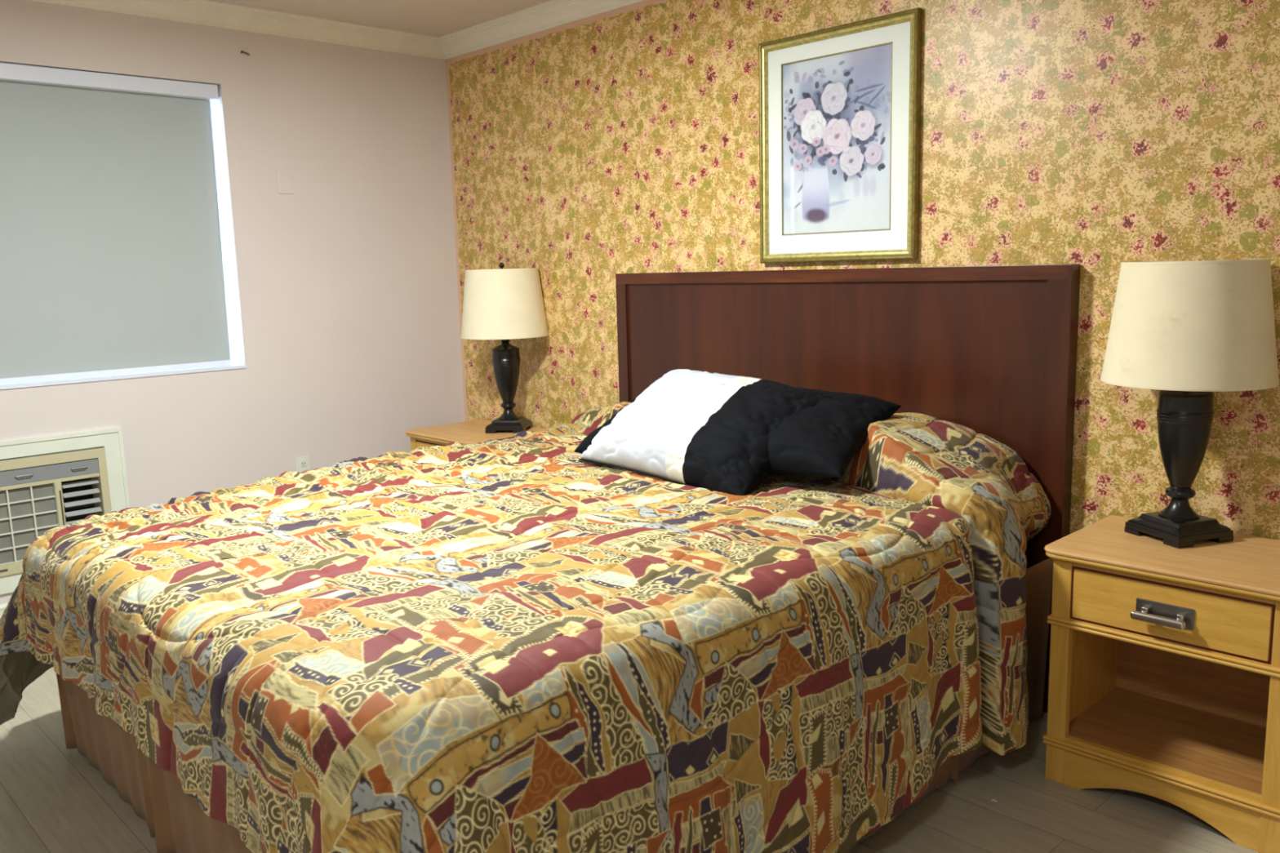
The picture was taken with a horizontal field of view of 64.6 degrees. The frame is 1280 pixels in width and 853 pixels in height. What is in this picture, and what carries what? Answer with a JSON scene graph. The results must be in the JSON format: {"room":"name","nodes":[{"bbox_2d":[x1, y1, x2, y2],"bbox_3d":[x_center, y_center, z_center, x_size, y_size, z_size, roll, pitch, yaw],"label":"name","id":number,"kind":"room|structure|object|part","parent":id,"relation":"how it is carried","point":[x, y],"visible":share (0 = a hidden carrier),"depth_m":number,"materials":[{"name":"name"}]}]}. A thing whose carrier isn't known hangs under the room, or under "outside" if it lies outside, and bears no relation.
{"room":"hotel room","nodes":[
{"label":"hotel room","id":0,"kind":"room"},
{"bbox_2d":[0,0,464,604],"bbox_3d":[-2.817,-0.374,3.718,5.300,2.585,0.160,-10,12,-43],"label":"wall","id":1,"kind":"structure","parent":0,"point":[343,286],"depth_m":4.72,"materials":[{"name":"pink paint"}]},
{"bbox_2d":[0,603,8,618],"bbox_3d":[-2.730,0.828,3.838,4.986,0.170,0.014,-10,12,-43],"label":"baseboard","id":2,"kind":"structure","parent":1,"relation":"attached to","point":[2,607],"depth_m":4.02,"materials":[{"name":"white paint"}]},
{"bbox_2d":[0,446,111,577],"bbox_3d":[-2.659,0.374,3.937,1.066,0.456,0.166,-10,12,-43],"label":"air conditioner","id":3,"kind":"object","parent":1,"relation":"attached to","point":[39,494],"visible":0.67,"depth_m":4.08,"materials":[{"name":"beige plastic"}]},
{"bbox_2d":[0,483,58,564],"bbox_3d":[-2.676,0.425,3.844,0.847,0.304,0.014,-10,12,-43],"label":"grille","id":4,"kind":"object","parent":3,"relation":"attached to","point":[27,510],"depth_m":4.05,"materials":[{"name":"beige plastic"}]},
{"bbox_3d":[-2.624,0.224,3.875,1.013,0.062,0.036,-10,12,-43],"label":"control panel","id":5,"kind":"part","parent":3,"relation":"part of","materials":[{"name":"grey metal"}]},
{"bbox_2d":[0,426,130,595],"bbox_3d":[-2.613,0.379,3.889,1.218,0.604,0.019,-10,12,-43],"label":"trim","id":6,"kind":"structure","parent":1,"relation":"attached to","point":[112,440],"depth_m":4.17,"materials":[{"name":"white paint"}]},
{"bbox_2d":[0,62,231,384],"bbox_3d":[-2.490,-0.778,3.941,1.767,1.227,0.080,-10,12,-43],"label":"roller blind","id":7,"kind":"object","parent":1,"relation":"attached to","point":[111,260],"visible":1,"depth_m":4.20,"materials":[{"name":"grey fabric"}]},
{"bbox_3d":[-2.481,-0.184,4.034,1.708,0.024,0.010,-10,12,-43],"label":"rail","id":8,"kind":"part","parent":7,"relation":"part of","materials":[{"name":"white plastic"}]},
{"bbox_2d":[0,364,246,389],"bbox_3d":[-2.470,-0.165,4.037,1.782,0.012,0.106,-10,12,-43],"label":"trim","id":9,"kind":"structure","parent":1,"relation":"attached to","point":[233,366],"depth_m":4.25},
{"bbox_2d":[209,101,235,364],"bbox_3d":[-2.546,-0.784,4.002,1.782,1.238,0.035,-10,12,-43],"label":"window","id":10,"kind":"structure","parent":1,"relation":"in","point":[225,277],"depth_m":4.61,"materials":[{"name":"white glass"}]},
{"bbox_2d":[28,0,444,59],"bbox_3d":[-2.763,-1.597,3.434,5.000,0.083,0.092,-10,12,-43],"label":"trim","id":11,"kind":"structure","parent":1,"relation":"attached to","point":[202,12],"depth_m":4.50,"materials":[{"name":"beige wood"}]},
{"bbox_2d":[239,48,249,55],"bbox_3d":[-1.744,-1.652,4.467,0.040,0.024,0.022,-10,12,-43],"label":"wall hook","id":12,"kind":"object","parent":1,"relation":"attached to","point":[241,51],"visible":1,"depth_m":4.46,"materials":[{"name":"plastic"}]},
{"bbox_2d":[275,168,293,193],"bbox_3d":[-1.633,-1.129,4.655,0.074,0.114,0.005,-10,12,-43],"label":"blank wall plate","id":13,"kind":"object","parent":1,"relation":"attached to","point":[284,175],"visible":1,"depth_m":4.65,"materials":[{"name":"pink paint"}]},
{"bbox_2d":[295,455,311,472],"bbox_3d":[-1.611,0.199,4.848,0.072,0.116,0.009,-10,12,-43],"label":"wall outlet","id":14,"kind":"object","parent":1,"relation":"attached to","point":[302,464],"visible":0.65,"depth_m":4.84,"materials":[{"name":"plastic"}]},
{"bbox_2d":[299,460,306,466],"bbox_3d":[-1.610,0.177,4.843,0.032,0.028,0.005,-10,12,-43],"label":"socket","id":15,"kind":"object","parent":14,"relation":"attached to","point":[302,463],"depth_m":4.84,"materials":[{"name":"plastic"}]},
{"bbox_2d":[208,0,551,36],"bbox_3d":[-0.715,-1.421,1.310,5.400,0.120,6.400,-10,12,-43],"label":"ceiling","id":16,"kind":"structure","parent":0,"point":[436,18],"depth_m":4.51,"materials":[{"name":"paint"}]},
{"bbox_2d":[0,666,1258,852],"bbox_3d":[-0.643,1.250,1.730,5.400,0.120,6.400,-10,12,-43],"label":"floor","id":17,"kind":"structure","parent":0,"point":[52,800],"depth_m":2.68,"materials":[{"name":"grey wood"}]},
{"bbox_2d":[404,418,546,450],"bbox_3d":[-0.787,0.347,4.989,0.483,0.661,0.622,-10,12,-43],"label":"nightstand","id":18,"kind":"object","parent":17,"relation":"on","point":[472,431],"visible":0.1,"depth_m":4.91,"materials":[{"name":"brown wood"}]},
{"bbox_3d":[-1.101,0.360,5.049,0.030,0.633,0.050,-10,12,-43],"label":"post","id":19,"kind":"part","parent":18,"relation":"part of","materials":[{"name":"brown wood"}]},
{"bbox_3d":[-0.931,0.159,4.824,0.021,0.133,0.458,-10,12,-43],"label":"drawer","id":20,"kind":"part","parent":18,"relation":"part of","materials":[{"name":"brown wood"}]},
{"bbox_3d":[-0.789,0.039,4.946,0.466,0.014,0.616,-10,12,-43],"label":"moulding","id":21,"kind":"part","parent":18,"relation":"part of","materials":[{"name":"brown wood"}]},
{"bbox_3d":[-0.929,0.079,4.815,0.021,0.015,0.474,-10,12,-43],"label":"rail","id":22,"kind":"part","parent":18,"relation":"part of","materials":[{"name":"brown wood"}]},
{"bbox_2d":[460,262,548,433],"bbox_3d":[-0.646,-0.380,4.863,0.419,0.806,0.419,0,9,8],"label":"table lamp","id":23,"kind":"object","parent":18,"relation":"on","point":[504,304],"visible":0.99,"depth_m":4.69,"materials":[{"name":"fabric"}]},
{"bbox_3d":[-0.651,-0.589,4.830,0.419,0.320,0.419,0,9,8],"label":"lamp shade","id":24,"kind":"part","parent":23,"relation":"part of","materials":[{"name":"fabric"}]},
{"bbox_2d":[491,344,520,420],"bbox_3d":[-0.641,-0.214,4.889,0.138,0.358,0.138,0,9,8],"label":"lamp base","id":25,"kind":"object","parent":23,"relation":"on","point":[506,358],"depth_m":4.84,"materials":[{"name":"black metal"}]},
{"bbox_2d":[1042,515,1279,852],"bbox_3d":[1.454,0.649,2.685,0.483,0.661,0.622,-10,12,-43],"label":"nightstand","id":26,"kind":"object","parent":17,"relation":"on","point":[1164,670],"visible":0.99,"depth_m":2.64,"materials":[{"name":"brown wood"}]},
{"bbox_3d":[1.140,0.662,2.745,0.030,0.633,0.050,-10,12,-43],"label":"post","id":27,"kind":"part","parent":26,"relation":"part of","materials":[{"name":"brown wood"}]},
{"bbox_3d":[1.288,0.633,2.905,0.412,0.633,0.018,-10,12,-43],"label":"panel","id":28,"kind":"part","parent":26,"relation":"part of","materials":[{"name":"brown wood"}]},
{"bbox_3d":[1.265,0.458,2.532,0.022,0.016,0.016,-10,12,-43],"label":"handle post","id":29,"kind":"part","parent":26,"relation":"part of","materials":[{"name":"metal"}]},
{"bbox_3d":[1.470,0.860,2.728,0.448,0.022,0.586,-10,12,-43],"label":"bead moulding","id":30,"kind":"part","parent":26,"relation":"part of","materials":[{"name":"brown wood"}]},
{"bbox_3d":[1.452,0.341,2.643,0.466,0.014,0.616,-10,12,-43],"label":"moulding","id":31,"kind":"part","parent":26,"relation":"part of","materials":[{"name":"brown wood"}]},
{"bbox_3d":[1.461,0.520,2.675,0.448,0.022,0.586,-10,12,-43],"label":"bead moulding","id":32,"kind":"part","parent":26,"relation":"part of","materials":[{"name":"brown wood"}]},
{"bbox_3d":[1.301,0.464,2.512,0.006,0.053,0.136,-10,12,-43],"label":"handle plate","id":33,"kind":"part","parent":26,"relation":"part of","materials":[{"name":"grey metal"}]},
{"bbox_2d":[1068,687,1266,795],"bbox_3d":[1.474,0.847,2.730,0.418,0.018,0.534,-10,12,-43],"label":"shelf","id":34,"kind":"object","parent":26,"relation":"attached to","point":[1217,749],"depth_m":2.73,"materials":[{"name":"brown wood"}]},
{"bbox_3d":[1.316,0.547,2.538,0.021,0.028,0.474,-10,12,-43],"label":"rail","id":35,"kind":"part","parent":26,"relation":"part of","materials":[{"name":"brown wood"}]},
{"bbox_3d":[1.310,0.461,2.521,0.021,0.133,0.458,-10,12,-43],"label":"drawer","id":36,"kind":"part","parent":26,"relation":"part of","materials":[{"name":"brown wood"}]},
{"bbox_3d":[1.312,0.381,2.512,0.021,0.015,0.474,-10,12,-43],"label":"rail","id":37,"kind":"part","parent":26,"relation":"part of","materials":[{"name":"brown wood"}]},
{"bbox_3d":[1.322,0.465,2.474,0.022,0.016,0.016,-10,12,-43],"label":"handle post","id":38,"kind":"part","parent":26,"relation":"part of","materials":[{"name":"metal"}]},
{"bbox_2d":[1100,258,1279,548],"bbox_3d":[1.460,-0.067,2.711,0.419,0.745,0.419,-4,9,-18],"label":"table lamp","id":39,"kind":"object","parent":26,"relation":"on","point":[1188,331],"visible":1,"depth_m":2.55,"materials":[{"name":"fabric"}]},
{"bbox_2d":[1155,390,1214,519],"bbox_3d":[1.464,0.069,2.732,0.138,0.358,0.138,-4,9,-18],"label":"lamp base","id":40,"kind":"object","parent":39,"relation":"on","point":[1184,419],"depth_m":2.69,"materials":[{"name":"black metal"}]},
{"bbox_3d":[1.455,-0.277,2.678,0.419,0.320,0.419,-4,9,-18],"label":"lamp shade","id":41,"kind":"part","parent":39,"relation":"part of","materials":[{"name":"fabric"}]},
{"bbox_3d":[1.621,0.604,2.841,0.012,0.573,0.534,-10,12,-43],"label":"panel","id":42,"kind":"part","parent":26,"relation":"part of","materials":[{"name":"brown wood"}]},
{"bbox_3d":[1.501,0.711,2.374,0.030,0.633,0.050,-10,12,-43],"label":"post","id":43,"kind":"part","parent":26,"relation":"part of","materials":[{"name":"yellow wood"}]},
{"bbox_2d":[445,0,1279,540],"bbox_3d":[1.242,-0.402,3.208,0.150,2.585,6.200,-10,12,-43],"label":"wall","id":44,"kind":"structure","parent":0,"point":[1097,135],"depth_m":3.21,"materials":[{"name":"yellow paper"}]},
{"bbox_2d":[439,0,645,59],"bbox_3d":[1.053,-1.631,3.002,0.092,0.083,6.000,-10,12,-43],"label":"trim","id":45,"kind":"structure","parent":44,"relation":"attached to","point":[551,14],"depth_m":4.63,"materials":[{"name":"beige wood"}]},
{"bbox_2d":[758,7,922,263],"bbox_3d":[0.683,-0.984,3.556,0.030,0.799,0.660,-10,12,-43],"label":"framed picture","id":46,"kind":"object","parent":44,"relation":"attached to","point":[840,105],"visible":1,"depth_m":3.53,"materials":[{"name":"gold metal"}]},
{"bbox_2d":[782,43,891,234],"bbox_3d":[0.685,-0.992,3.562,0.001,0.610,0.462,-10,12,-43],"label":"print","id":47,"kind":"object","parent":46,"relation":"attached to","point":[837,108],"depth_m":3.55},
{"bbox_2d":[615,263,1080,712],"bbox_3d":[0.620,0.120,3.804,0.058,1.402,1.980,-10,12,-43],"label":"headboard","id":48,"kind":"object","parent":44,"relation":"attached to","point":[990,351],"visible":0.57,"depth_m":3.41,"materials":[{"name":"brown wood"}]},
{"bbox_3d":[-0.046,0.031,4.489,0.058,1.402,0.060,-10,12,-43],"label":"post","id":49,"kind":"part","parent":48,"relation":"part of","materials":[{"name":"brown wood"}]},
{"bbox_3d":[0.613,-0.009,3.787,0.033,1.062,1.850,-10,12,-43],"label":"panel","id":50,"kind":"part","parent":48,"relation":"part of","materials":[{"name":"brown wood"}]},
{"bbox_3d":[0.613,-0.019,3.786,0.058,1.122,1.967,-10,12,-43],"label":"rail","id":51,"kind":"part","parent":48,"relation":"part of","materials":[{"name":"brown wood"}]},
{"bbox_3d":[1.282,0.210,3.123,0.058,1.402,0.072,-10,12,-43],"label":"post","id":52,"kind":"part","parent":48,"relation":"part of","materials":[{"name":"brown wood"}]},
{"bbox_3d":[-0.250,0.601,3.106,2.230,0.715,1.900,-10,12,-43],"label":"bed","id":53,"kind":"object","parent":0,"visible":0},
{"bbox_2d":[0,401,1050,852],"bbox_3d":[-0.351,0.487,3.026,2.452,0.931,2.542,-10,12,-43],"label":"bedspread","id":54,"kind":"object","parent":53,"relation":"on","point":[517,643],"visible":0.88,"depth_m":2.15,"materials":[{"name":"multicoloured fabric"}]},
{"bbox_2d":[578,368,831,495],"bbox_3d":[0.205,0.000,3.274,0.462,0.327,0.766,-10,12,-43],"label":"bed pillow","id":55,"kind":"object","parent":54,"relation":"on","point":[697,428],"visible":0.85,"depth_m":3.12,"materials":[{"name":"white fabric"}]},
{"bbox_2d":[573,389,901,477],"bbox_3d":[0.291,-0.005,3.287,1.003,0.241,0.414,5,11,38],"label":"bed pillow","id":56,"kind":"object","parent":54,"relation":"on","point":[820,440],"visible":0.48,"depth_m":2.98,"materials":[{"name":"black fabric"}]},
{"bbox_2d":[56,557,1053,852],"bbox_3d":[-0.272,0.694,3.090,2.225,0.522,2.104,-10,12,-43],"label":"bed skirt","id":57,"kind":"object","parent":53,"relation":"on","point":[178,823],"visible":0.17,"depth_m":2.77,"materials":[{"name":"fabric"}]}
]}

